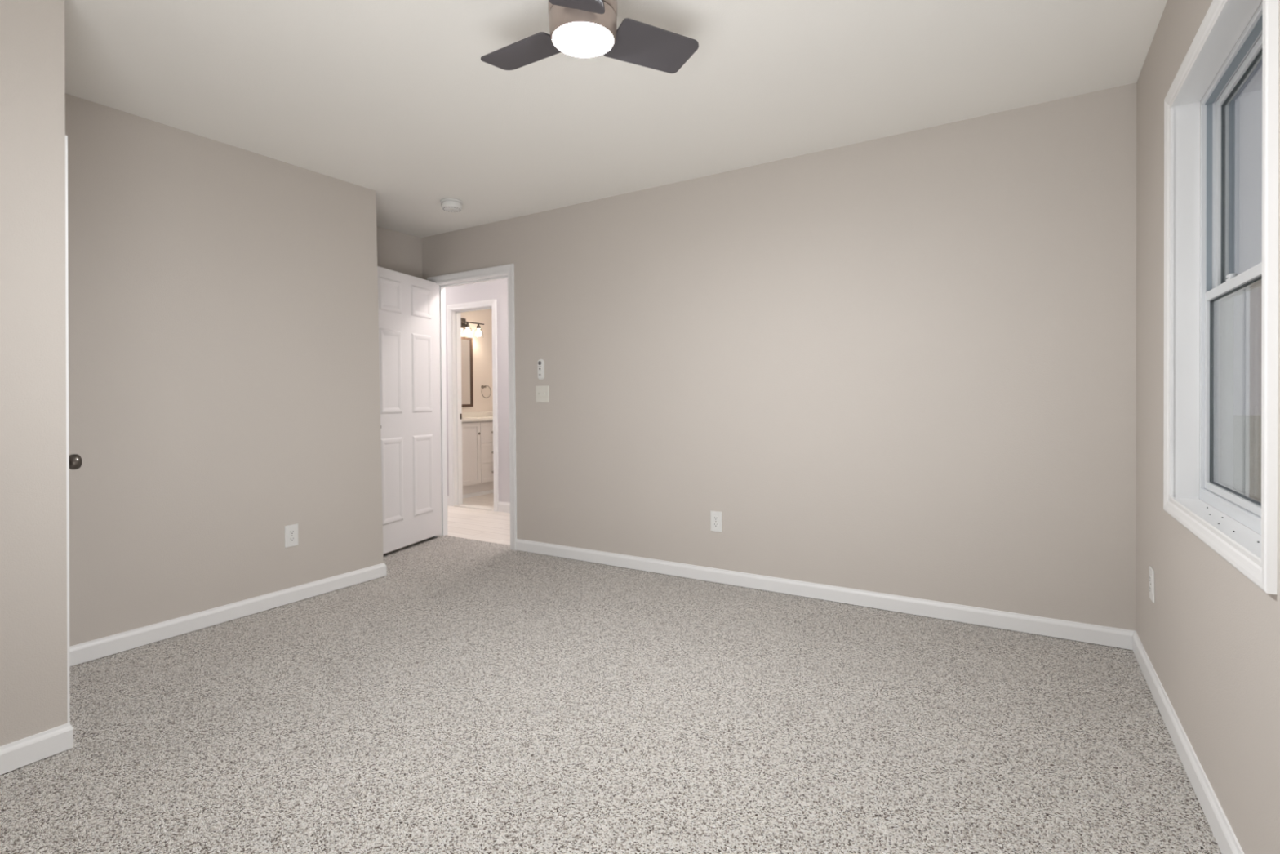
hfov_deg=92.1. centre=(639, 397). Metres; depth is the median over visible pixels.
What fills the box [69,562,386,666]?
baseboard
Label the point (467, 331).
vanity light
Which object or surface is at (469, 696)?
floor
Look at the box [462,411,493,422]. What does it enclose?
countertop
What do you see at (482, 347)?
wall
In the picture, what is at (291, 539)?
receptacle
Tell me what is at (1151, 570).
wall outlet
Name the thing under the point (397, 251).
wall
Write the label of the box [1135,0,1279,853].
wall
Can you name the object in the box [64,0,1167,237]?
ceiling
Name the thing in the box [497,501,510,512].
baseboard
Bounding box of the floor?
[0,493,1222,853]
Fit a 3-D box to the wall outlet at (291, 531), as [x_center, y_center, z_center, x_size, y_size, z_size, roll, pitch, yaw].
[-1.924,0.763,3.409,0.008,0.119,0.073,-1,0,32]
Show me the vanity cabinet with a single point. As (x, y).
(477, 436)
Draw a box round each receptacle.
[288,529,295,534]
[288,536,295,542]
[713,515,718,520]
[713,522,718,527]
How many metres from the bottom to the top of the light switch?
0.115 m
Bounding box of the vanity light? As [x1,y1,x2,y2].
[460,318,484,337]
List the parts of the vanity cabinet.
door, drawer, drawer, drawer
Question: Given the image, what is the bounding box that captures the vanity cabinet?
[462,420,493,498]
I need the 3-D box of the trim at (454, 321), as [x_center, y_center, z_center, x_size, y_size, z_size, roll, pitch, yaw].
[-1.691,0.081,6.369,0.701,2.112,0.132,-1,0,32]
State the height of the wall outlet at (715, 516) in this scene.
0.119 m
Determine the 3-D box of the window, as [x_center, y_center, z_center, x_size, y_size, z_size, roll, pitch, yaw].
[1.554,-0.308,1.590,0.174,1.374,1.009,-1,0,32]
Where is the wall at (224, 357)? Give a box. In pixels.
[65,93,383,646]
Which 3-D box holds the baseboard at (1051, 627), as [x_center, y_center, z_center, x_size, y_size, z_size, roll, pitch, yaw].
[0.613,1.062,3.590,3.571,0.081,0.012,-1,0,32]
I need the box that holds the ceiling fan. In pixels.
[480,0,698,73]
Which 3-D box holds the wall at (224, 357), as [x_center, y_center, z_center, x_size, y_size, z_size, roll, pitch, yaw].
[-2.429,-0.068,3.304,0.739,2.470,1.844,-1,0,32]
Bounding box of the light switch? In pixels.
[535,385,548,401]
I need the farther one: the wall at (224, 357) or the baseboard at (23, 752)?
the wall at (224, 357)
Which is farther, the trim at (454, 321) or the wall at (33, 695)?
the trim at (454, 321)
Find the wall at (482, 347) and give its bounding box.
[460,309,493,412]
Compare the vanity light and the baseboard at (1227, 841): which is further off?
the vanity light
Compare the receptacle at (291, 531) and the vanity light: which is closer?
the receptacle at (291, 531)
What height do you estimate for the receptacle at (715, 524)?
0.025 m
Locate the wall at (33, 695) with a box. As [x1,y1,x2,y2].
[0,0,67,746]
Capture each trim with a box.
[65,135,70,723]
[426,263,516,550]
[446,298,498,511]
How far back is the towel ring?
7.87 m
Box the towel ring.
[480,385,491,398]
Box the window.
[1163,0,1278,594]
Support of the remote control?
attached to the wall at (904, 364)
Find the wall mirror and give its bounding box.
[461,337,473,406]
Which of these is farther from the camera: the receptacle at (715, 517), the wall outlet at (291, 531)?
the receptacle at (715, 517)
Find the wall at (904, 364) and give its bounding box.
[422,82,1136,630]
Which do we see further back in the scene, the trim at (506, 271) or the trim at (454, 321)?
the trim at (454, 321)
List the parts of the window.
frame, sash, pane, sash, pane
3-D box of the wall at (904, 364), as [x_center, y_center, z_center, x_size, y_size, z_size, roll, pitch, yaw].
[-0.727,-0.076,5.134,7.776,2.490,1.222,-1,0,32]
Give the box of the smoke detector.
[440,198,462,212]
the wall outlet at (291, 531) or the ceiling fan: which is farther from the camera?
the wall outlet at (291, 531)
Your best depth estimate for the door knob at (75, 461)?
2.06 m
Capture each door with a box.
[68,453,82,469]
[377,266,441,553]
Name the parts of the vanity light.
lamp shade, lamp shade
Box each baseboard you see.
[0,722,73,774]
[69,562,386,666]
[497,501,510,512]
[515,538,1135,649]
[1132,631,1244,853]
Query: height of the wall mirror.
0.860 m
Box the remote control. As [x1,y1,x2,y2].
[537,359,544,379]
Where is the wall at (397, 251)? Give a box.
[376,226,422,278]
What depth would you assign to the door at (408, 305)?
4.63 m
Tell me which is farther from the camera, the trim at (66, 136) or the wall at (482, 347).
the wall at (482, 347)
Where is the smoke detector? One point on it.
(451, 205)
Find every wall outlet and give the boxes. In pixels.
[284,523,297,547]
[710,511,721,532]
[1149,565,1154,602]

